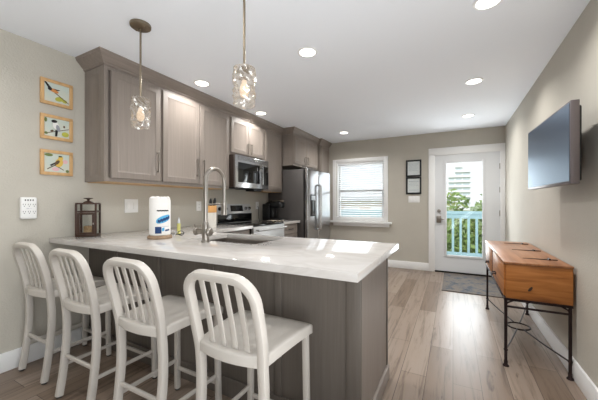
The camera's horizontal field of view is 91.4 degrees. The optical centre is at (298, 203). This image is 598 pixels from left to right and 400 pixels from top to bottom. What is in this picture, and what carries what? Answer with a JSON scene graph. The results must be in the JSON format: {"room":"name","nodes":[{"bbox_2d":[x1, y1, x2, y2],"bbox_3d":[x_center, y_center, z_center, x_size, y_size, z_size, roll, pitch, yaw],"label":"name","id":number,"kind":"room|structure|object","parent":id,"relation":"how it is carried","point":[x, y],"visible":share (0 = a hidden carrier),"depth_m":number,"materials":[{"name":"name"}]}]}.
{"room":"kitchen","nodes":[
{"label":"kitchen","id":0,"kind":"room"},
{"bbox_2d":[0,29,267,353],"bbox_3d":[-1.936,-0.016,2.539,0.120,2.440,8.926,0,0,28],"label":"wall","id":1,"kind":"structure","parent":0,"point":[23,61],"depth_m":2.28,"materials":[{"name":"paint"}]},
{"bbox_2d":[20,197,36,218],"bbox_3d":[-2.032,0.038,2.193,0.033,0.165,0.098,0,0,28],"label":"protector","id":2,"kind":"object","parent":1,"relation":"attached to","point":[28,205],"visible":1,"depth_m":2.18,"materials":[{"name":"white plastic"}]},
{"bbox_2d":[0,327,81,373],"bbox_3d":[-2.878,1.136,0.608,0.016,0.135,4.390,0,0,28],"label":"baseboard","id":3,"kind":"structure","parent":1,"relation":"attached to","point":[9,360],"depth_m":2.21,"materials":[{"name":"white paint"}]},
{"bbox_2d":[40,76,72,109],"bbox_3d":[-1.953,-0.881,2.355,0.019,0.200,0.217,0,0,28],"label":"picture","id":4,"kind":"object","parent":1,"relation":"attached to","point":[52,92],"visible":1,"depth_m":2.35,"materials":[{"name":"brown wood"}]},
{"bbox_2d":[44,81,68,105],"bbox_3d":[-1.957,-0.881,2.357,0.011,0.156,0.173,0,0,28],"label":"print","id":5,"kind":"object","parent":4,"relation":"attached to","point":[56,93],"depth_m":2.35,"materials":[{"name":"multicoloured paper"}]},
{"bbox_2d":[40,149,72,175],"bbox_3d":[-1.953,-0.322,2.355,0.019,0.198,0.217,0,0,28],"label":"picture","id":6,"kind":"object","parent":1,"relation":"attached to","point":[52,162],"visible":1,"depth_m":2.35,"materials":[{"name":"multicoloured paper"}]},
{"bbox_2d":[44,152,68,172],"bbox_3d":[-1.957,-0.322,2.357,0.011,0.154,0.173,0,0,28],"label":"print","id":7,"kind":"object","parent":6,"relation":"attached to","point":[54,162],"depth_m":2.35,"materials":[{"name":"multicoloured paper"}]},
{"bbox_2d":[40,112,72,142],"bbox_3d":[-1.953,-0.604,2.355,0.019,0.194,0.217,0,0,28],"label":"picture","id":8,"kind":"object","parent":1,"relation":"attached to","point":[53,127],"visible":1,"depth_m":2.35,"materials":[{"name":"brown wood"}]},
{"bbox_2d":[44,116,68,138],"bbox_3d":[-1.957,-0.604,2.357,0.011,0.150,0.173,0,0,28],"label":"print","id":9,"kind":"object","parent":8,"relation":"attached to","point":[55,127],"depth_m":2.35,"materials":[{"name":"multicoloured paper"}]},
{"bbox_2d":[85,65,160,185],"bbox_3d":[-1.589,-0.659,2.691,0.352,0.964,0.525,0,0,28],"label":"upper cabinet","id":10,"kind":"object","parent":1,"relation":"attached to","point":[120,149],"visible":1,"depth_m":2.52,"materials":[{"name":"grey wood"}]},
{"bbox_2d":[75,46,331,147],"bbox_3d":[-0.585,-1.190,4.243,0.377,0.092,4.394,0,0,32],"label":"crown molding","id":11,"kind":"structure","parent":10,"relation":"attached to","point":[99,56],"depth_m":2.97,"materials":[{"name":"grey wood"}]},
{"bbox_2d":[124,199,137,212],"bbox_3d":[-1.668,0.029,2.907,0.010,0.134,0.138,0,0,28],"label":"light switch","id":12,"kind":"object","parent":1,"relation":"attached to","point":[130,205],"visible":1,"depth_m":2.90,"materials":[{"name":"white plastic"}]},
{"bbox_2d":[149,87,228,189],"bbox_3d":[-1.235,-0.659,3.362,0.352,0.964,0.988,0,0,28],"label":"upper cabinet","id":13,"kind":"object","parent":1,"relation":"attached to","point":[194,134],"visible":0.86,"depth_m":3.19,"materials":[{"name":"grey wood"}]},
{"bbox_2d":[196,201,200,210],"bbox_3d":[-1.262,0.039,3.679,0.009,0.120,0.080,0,0,28],"label":"wall outlet","id":14,"kind":"object","parent":1,"relation":"attached to","point":[198,203],"visible":1,"depth_m":3.67,"materials":[{"name":"white plastic"}]},
{"bbox_2d":[229,114,263,159],"bbox_3d":[-0.824,-0.885,4.141,0.352,0.513,0.770,0,0,28],"label":"upper cabinet","id":15,"kind":"object","parent":1,"relation":"attached to","point":[246,138],"visible":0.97,"depth_m":4.01,"materials":[{"name":"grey wood"}]},
{"bbox_2d":[229,154,267,191],"bbox_3d":[-0.788,-0.395,4.122,0.430,0.458,0.753,0,0,28],"label":"microwave oven","id":16,"kind":"object","parent":15,"relation":"attached to","point":[249,174],"visible":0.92,"depth_m":3.94,"materials":[{"name":"silver metal"}]},
{"bbox_2d":[262,128,281,192],"bbox_3d":[-0.532,-0.659,4.729,0.319,0.964,0.539,0,0,28],"label":"upper cabinet","id":17,"kind":"object","parent":1,"relation":"attached to","point":[272,140],"visible":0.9,"depth_m":4.65,"materials":[{"name":"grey wood"}]},
{"bbox_2d":[282,134,317,169],"bbox_3d":[-0.069,-0.884,5.353,0.556,0.515,0.993,0,0,28],"label":"upper cabinet","id":18,"kind":"object","parent":1,"relation":"attached to","point":[298,152],"visible":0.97,"depth_m":5.00,"materials":[{"name":"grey wood"}]},
{"bbox_2d":[0,267,586,399],"bbox_3d":[-0.300,1.254,1.677,3.818,0.100,8.926,0,0,28],"label":"floor","id":19,"kind":"structure","parent":0,"point":[443,345],"depth_m":2.19,"materials":[{"name":"brown wood"}]},
{"bbox_2d":[12,242,111,384],"bbox_3d":[-1.759,0.736,2.185,0.425,0.935,0.499,0,0,28],"label":"bar stool","id":20,"kind":"object","parent":19,"relation":"on","point":[46,288],"visible":0.83,"depth_m":2.05,"materials":[{"name":"grey paint"}]},
{"bbox_2d":[49,248,157,399],"bbox_3d":[-1.252,0.736,1.892,0.425,0.935,0.499,0,0,28],"label":"bar stool","id":21,"kind":"object","parent":19,"relation":"on","point":[93,301],"visible":0.77,"depth_m":1.75,"materials":[{"name":"grey paint"}]},
{"bbox_2d":[103,257,222,399],"bbox_3d":[-0.735,0.736,1.608,0.425,0.935,0.499,0,0,28],"label":"bar stool","id":22,"kind":"object","parent":19,"relation":"on","point":[160,317],"visible":0.94,"depth_m":1.48,"materials":[{"name":"grey paint"}]},
{"bbox_2d":[222,229,249,233],"bbox_3d":[-1.057,0.759,3.370,0.654,0.889,0.835,0,0,28],"label":"base cabinet","id":23,"kind":"object","parent":19,"relation":"on","point":[247,231],"visible":0.02,"depth_m":3.46,"materials":[{"name":"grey wood"}]},
{"bbox_2d":[88,238,388,399],"bbox_3d":[-0.618,0.759,2.280,2.451,0.889,0.664,0,0,28],"label":"base cabinet","id":24,"kind":"object","parent":19,"relation":"on","point":[348,342],"visible":0.44,"depth_m":1.64,"materials":[{"name":"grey wood"}]},
{"bbox_2d":[49,224,397,282],"bbox_3d":[-0.459,0.296,2.524,2.504,0.036,1.788,0,0,28],"label":"countertop","id":25,"kind":"structure","parent":24,"relation":"on","point":[342,260],"depth_m":1.71,"materials":[{"name":"white stone"}]},
{"bbox_2d":[75,198,100,236],"bbox_3d":[-1.770,0.117,2.453,0.148,0.322,0.153,0,0,-22],"label":"candle lantern","id":26,"kind":"object","parent":25,"relation":"on","point":[79,232],"visible":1,"depth_m":2.41,"materials":[{"name":"brown wood"}]},
{"bbox_2d":[83,225,91,231],"bbox_3d":[-1.771,0.222,2.455,0.070,0.073,0.070,0,0,28],"label":"pillar candle","id":27,"kind":"object","parent":26,"relation":"in","point":[88,228],"visible":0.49,"depth_m":2.43,"materials":[{"name":"beige wax"}]},
{"bbox_2d":[147,234,172,239],"bbox_3d":[-1.097,0.123,2.303,0.184,0.309,0.184,0,0,28],"label":"paper towel holder","id":28,"kind":"object","parent":25,"relation":"on","point":[170,235],"visible":0.59,"depth_m":2.23,"materials":[{"name":"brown wood"}]},
{"bbox_2d":[149,196,170,235],"bbox_3d":[-1.097,0.098,2.303,0.155,0.305,0.154,0,0,28],"label":"paper towel roll","id":29,"kind":"object","parent":28,"relation":"on","point":[159,207],"visible":1,"depth_m":2.24,"materials":[{"name":"white"}]},
{"bbox_2d":[177,217,180,233],"bbox_3d":[-1.071,0.203,2.600,0.030,0.150,0.030,0,0,28],"label":"soap bottle","id":30,"kind":"object","parent":25,"relation":"on","point":[178,221],"visible":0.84,"depth_m":2.59,"materials":[{"name":"yellow plastic"}]},
{"bbox_2d":[193,167,226,242],"bbox_3d":[-0.646,0.005,2.176,0.161,0.546,0.245,0,0,28],"label":"kitchen faucet","id":31,"kind":"object","parent":25,"relation":"on","point":[205,231],"visible":1,"depth_m":2.08,"materials":[{"name":"silver metal"}]},
{"bbox_2d":[208,205,216,227],"bbox_3d":[-1.002,0.153,3.287,0.146,0.250,0.146,0,0,28],"label":"utensil crock","id":32,"kind":"object","parent":25,"relation":"on","point":[212,210],"visible":0.62,"depth_m":3.23,"materials":[{"name":"white ceramic"}]},
{"bbox_2d":[210,237,269,241],"bbox_3d":[-0.475,0.402,2.314,0.680,0.174,0.490,0,0,28],"label":"sink","id":33,"kind":"object","parent":25,"relation":"in","point":[220,239],"visible":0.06,"depth_m":2.57,"materials":[{"name":"silver metal"}]},
{"bbox_2d":[183,269,312,399],"bbox_3d":[-0.218,0.736,1.345,0.425,0.935,0.499,0,0,28],"label":"bar stool","id":34,"kind":"object","parent":19,"relation":"on","point":[253,339],"visible":1,"depth_m":1.21,"materials":[{"name":"grey paint"}]},
{"bbox_2d":[216,204,286,235],"bbox_3d":[-0.649,0.599,4.065,0.728,1.170,0.749,0,0,28],"label":"electric range","id":35,"kind":"object","parent":19,"relation":"on","point":[237,214],"visible":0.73,"depth_m":4.08,"materials":[{"name":"silver metal"}]},
{"bbox_2d":[219,221,282,226],"bbox_3d":[-0.660,0.282,4.071,0.587,0.019,0.749,0,0,28],"label":"cooktop","id":36,"kind":"object","parent":35,"relation":"in","point":[252,223],"depth_m":3.97,"materials":[{"name":"grey"}]},
{"bbox_2d":[284,223,296,236],"bbox_3d":[-0.389,0.759,4.637,0.654,0.889,0.460,0,0,28],"label":"base cabinet","id":37,"kind":"object","parent":19,"relation":"on","point":[291,230],"visible":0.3,"depth_m":4.52,"materials":[{"name":"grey wood"}]},
{"bbox_2d":[252,220,299,224],"bbox_3d":[-0.388,0.296,4.635,0.661,0.036,0.493,0,0,28],"label":"countertop","id":38,"kind":"structure","parent":37,"relation":"on","point":[285,221],"depth_m":4.53,"materials":[{"name":"white stone"}]},
{"bbox_2d":[262,200,284,219],"bbox_3d":[-0.398,0.116,4.676,0.334,0.323,0.190,0,0,28],"label":"coffee maker","id":39,"kind":"object","parent":38,"relation":"on","point":[269,209],"visible":0.96,"depth_m":4.63,"materials":[{"name":"black plastic"}]},
{"bbox_2d":[268,167,329,238],"bbox_3d":[0.052,0.315,5.268,0.810,1.778,0.968,0,0,28],"label":"refrigerator","id":40,"kind":"object","parent":19,"relation":"on","point":[305,193],"visible":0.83,"depth_m":4.85,"materials":[{"name":"grey metal"}]},
{"bbox_2d":[317,144,328,172],"bbox_3d":[0.293,0.031,5.987,0.606,2.345,0.462,0,0,28],"label":"pantry cabinet","id":41,"kind":"object","parent":19,"relation":"on","point":[323,152],"visible":0.17,"depth_m":5.80,"materials":[{"name":"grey wood"}]},
{"bbox_2d":[442,273,502,297],"bbox_3d":[2.584,1.199,4.321,0.820,0.010,1.119,0,0,28],"label":"entry rug","id":42,"kind":"object","parent":19,"relation":"on","point":[468,284],"visible":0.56,"depth_m":4.23,"materials":[{"name":"grey fabric"}]},
{"bbox_2d":[485,240,573,380],"bbox_3d":[1.996,0.811,2.682,0.430,0.785,1.398,0,0,28],"label":"console table","id":43,"kind":"object","parent":19,"relation":"on","point":[523,272],"visible":1,"depth_m":2.12,"materials":[{"name":"brown wood"}]},
{"bbox_2d":[0,0,589,142],"bbox_3d":[-0.300,-1.286,1.677,3.818,0.100,8.926,0,0,28],"label":"ceiling","id":44,"kind":"structure","parent":0,"point":[379,69],"depth_m":2.33,"materials":[{"name":"white paint"}]},
{"bbox_2d":[129,19,151,121],"bbox_3d":[-1.098,-0.879,2.022,0.136,0.714,0.136,0,0,28],"label":"pendant lamp","id":45,"kind":"object","parent":44,"relation":"hanging from","point":[139,25],"visible":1,"depth_m":2.01,"materials":[{"name":"gold metal"}]},
{"bbox_2d":[136,96,144,108],"bbox_3d":[-1.098,-0.697,2.022,0.060,0.078,0.060,0,0,28],"label":"socket","id":46,"kind":"object","parent":45,"relation":"attached to","point":[140,101],"depth_m":2.00,"materials":[{"name":"gold metal"}]},
{"bbox_2d":[194,80,209,86],"bbox_3d":[-0.999,-1.232,3.005,0.164,0.008,0.164,0,0,28],"label":"recessed light","id":47,"kind":"object","parent":44,"relation":"in","point":[203,83],"visible":1,"depth_m":3.00,"materials":[{"name":"white paint"}]},
{"bbox_2d":[195,81,207,85],"bbox_3d":[-0.999,-1.232,3.005,0.128,0.003,0.128,0,0,28],"label":"diffuser","id":48,"kind":"object","parent":47,"relation":"attached to","point":[200,83],"depth_m":3.00,"materials":[{"name":"white plastic"}]},
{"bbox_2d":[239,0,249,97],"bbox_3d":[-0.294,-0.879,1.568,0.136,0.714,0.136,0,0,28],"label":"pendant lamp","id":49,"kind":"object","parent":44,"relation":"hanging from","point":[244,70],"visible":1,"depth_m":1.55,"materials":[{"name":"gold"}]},
{"bbox_2d":[239,65,249,80],"bbox_3d":[-0.294,-0.697,1.568,0.060,0.078,0.060,0,0,28],"label":"socket","id":50,"kind":"object","parent":49,"relation":"attached to","point":[244,70],"depth_m":1.55,"materials":[{"name":"gold metal"}]},
{"bbox_2d":[255,111,266,114],"bbox_3d":[-0.522,-1.232,4.006,0.164,0.008,0.164,0,0,28],"label":"recessed light","id":51,"kind":"object","parent":44,"relation":"in","point":[257,112],"visible":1,"depth_m":4.01,"materials":[{"name":"white"}]},
{"bbox_2d":[298,47,317,57],"bbox_3d":[0.069,-1.232,2.389,0.164,0.008,0.164,0,0,28],"label":"recessed light","id":52,"kind":"object","parent":44,"relation":"in","point":[307,52],"visible":1,"depth_m":2.38,"materials":[{"name":"white"}]},
{"bbox_2d":[300,49,314,56],"bbox_3d":[0.069,-1.232,2.389,0.128,0.003,0.128,0,0,28],"label":"diffuser","id":53,"kind":"object","parent":52,"relation":"attached to","point":[303,52],"depth_m":2.39,"materials":[{"name":"white plastic"}]},
{"bbox_2d":[461,114,474,117],"bbox_3d":[2.386,-1.232,4.121,0.164,0.008,0.164,0,0,28],"label":"recessed light","id":54,"kind":"object","parent":44,"relation":"in","point":[465,115],"visible":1,"depth_m":4.10,"materials":[{"name":"white"}]},
{"bbox_2d":[465,78,483,84],"bbox_3d":[1.773,-1.232,2.956,0.164,0.008,0.164,0,0,28],"label":"recessed light","id":55,"kind":"object","parent":44,"relation":"in","point":[472,81],"visible":1,"depth_m":2.95,"materials":[{"name":"white"}]},
{"bbox_2d":[467,79,480,83],"bbox_3d":[1.773,-1.232,2.956,0.128,0.003,0.128,0,0,28],"label":"diffuser","id":56,"kind":"object","parent":55,"relation":"attached to","point":[471,81],"depth_m":2.95,"materials":[{"name":"white plastic"}]},
{"bbox_2d":[473,0,501,10],"bbox_3d":[1.157,-1.232,1.786,0.164,0.008,0.164,0,0,28],"label":"recessed light","id":57,"kind":"object","parent":44,"relation":"in","point":[480,5],"visible":1,"depth_m":1.81,"materials":[{"name":"white"}]},
{"bbox_2d":[476,0,499,8],"bbox_3d":[1.157,-1.232,1.786,0.128,0.003,0.128,0,0,28],"label":"diffuser","id":58,"kind":"object","parent":57,"relation":"attached to","point":[480,4],"depth_m":1.80,"materials":[{"name":"white plastic"}]},
{"bbox_2d":[329,126,504,262],"bbox_3d":[1.750,-0.016,5.562,3.578,2.440,0.140,0,0,28],"label":"wall","id":59,"kind":"structure","parent":0,"point":[409,228],"depth_m":5.39,"materials":[{"name":"paint"}]},
{"bbox_2d":[330,156,391,226],"bbox_3d":[1.221,-0.214,5.799,1.225,1.345,0.215,0,0,28],"label":"window","id":60,"kind":"structure","parent":59,"relation":"in","point":[347,220],"depth_m":5.75,"materials":[{"name":"white paint"}]},
{"bbox_2d":[338,161,383,216],"bbox_3d":[1.215,-0.245,5.796,0.920,1.107,0.045,0,0,28],"label":"window blind","id":61,"kind":"object","parent":60,"relation":"attached to","point":[379,162],"visible":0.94,"depth_m":5.78,"materials":[{"name":"white plastic"}]},
{"bbox_2d":[388,260,428,270],"bbox_3d":[1.608,1.136,5.549,1.567,0.135,0.016,0,0,28],"label":"baseboard","id":62,"kind":"structure","parent":59,"relation":"attached to","point":[391,263],"depth_m":5.33,"materials":[{"name":"white paint"}]},
{"bbox_2d":[406,177,420,193],"bbox_3d":[2.080,-0.317,5.296,0.262,0.310,0.021,0,0,28],"label":"frame","id":63,"kind":"object","parent":59,"relation":"attached to","point":[413,184],"visible":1,"depth_m":5.30,"materials":[{"name":"black"}]},
{"bbox_2d":[406,159,420,176],"bbox_3d":[2.080,-0.630,5.296,0.262,0.304,0.021,0,0,28],"label":"frame","id":64,"kind":"object","parent":59,"relation":"attached to","point":[413,167],"visible":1,"depth_m":5.30,"materials":[{"name":"black wood"}]},
{"bbox_2d":[408,196,419,202],"bbox_3d":[2.087,-0.067,5.299,0.192,0.118,0.011,0,0,28],"label":"light switch","id":65,"kind":"object","parent":59,"relation":"attached to","point":[411,199],"visible":1,"depth_m":5.29,"materials":[{"name":"white plastic"}]},
{"bbox_2d":[435,151,499,276],"bbox_3d":[2.832,0.182,4.950,0.977,2.044,0.192,0,0,28],"label":"door","id":66,"kind":"structure","parent":59,"relation":"in","point":[456,264],"depth_m":4.89,"materials":[{"name":"white paint"}]},
{"bbox_2d":[429,143,505,271],"bbox_3d":[2.797,0.122,4.919,1.123,2.164,0.024,0,0,28],"label":"door frame","id":67,"kind":"structure","parent":59,"relation":"attached to","point":[501,147],"depth_m":4.95,"materials":[{"name":"white paint"}]},
{"bbox_2d":[505,0,597,387],"bbox_3d":[1.335,-0.016,0.814,0.120,2.440,8.926,0,0,28],"label":"wall","id":68,"kind":"structure","parent":0,"point":[560,221],"depth_m":2.12,"materials":[{"name":"paint"}]},
{"bbox_2d":[528,99,581,189],"bbox_3d":[1.815,-0.353,2.046,0.180,0.484,0.870,0,0,28],"label":"television","id":69,"kind":"object","parent":68,"relation":"attached to","point":[554,145],"visible":1,"depth_m":1.86,"materials":[{"name":"silver metal"}]},
{"bbox_2d":[521,302,597,399],"bbox_3d":[2.197,1.136,2.592,0.016,0.135,4.636,0,0,28],"label":"baseboard","id":70,"kind":"structure","parent":68,"relation":"attached to","point":[586,385],"depth_m":2.15,"materials":[{"name":"white paint"}]},
{"bbox_3d":[1.742,1.289,6.518,13.000,0.110,1.544,0,0,28],"label":"floor","id":71,"kind":"structure","parent":0,"visible":0},
{"bbox_2d":[341,210,481,256],"bbox_3d":[2.033,0.659,7.068,13.000,0.970,0.100,0,0,28],"label":"balcony railing","id":72,"kind":"object","parent":71,"relation":"on","point":[468,215],"visible":0.12,"depth_m":6.27,"materials":[{"name":"teal paint"}]},
{"label":"outside","id":73,"kind":"structure","parent":0,"visible":0},
{"bbox_2d":[447,206,481,251],"bbox_3d":[99.753,4.504,189.102,520.000,0.200,412.400,0,0,28],"label":"ground","id":74,"kind":"structure","parent":73,"point":[471,208],"depth_m":69.66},
{"bbox_2d":[341,197,381,216],"bbox_3d":[1.654,1.994,25.640,15.800,4.820,7.900,0,0,28],"label":"house","id":75,"kind":"structure","parent":74,"relation":"on","point":[341,197],"depth_m":20.19,"materials":[{"name":"beige paint"}]},
{"bbox_2d":[447,189,464,250],"bbox_3d":[5.097,1.889,12.316,3.397,5.046,2.080,0,0,28],"label":"shrub","id":76,"kind":"object","parent":74,"relation":"on","point":[448,204],"visible":0.02,"depth_m":12.00,"materials":[{"name":"green plant"}]},
{"bbox_2d":[448,163,469,209],"bbox_3d":[98.588,-9.896,179.768,11.550,28.600,12.000,0,0,28],"label":"apartment tower","id":77,"kind":"structure","parent":74,"relation":"on","point":[460,180],"depth_m":175.04,"materials":[{"name":"white concrete"}]},
{"bbox_2d":[447,188,481,253],"bbox_3d":[5.414,1.978,8.675,3.026,4.865,1.858,0,0,28],"label":"shrub","id":78,"kind":"object","parent":74,"relation":"on","point":[477,204],"visible":0.13,"depth_m":8.76,"materials":[{"name":"green plant"}]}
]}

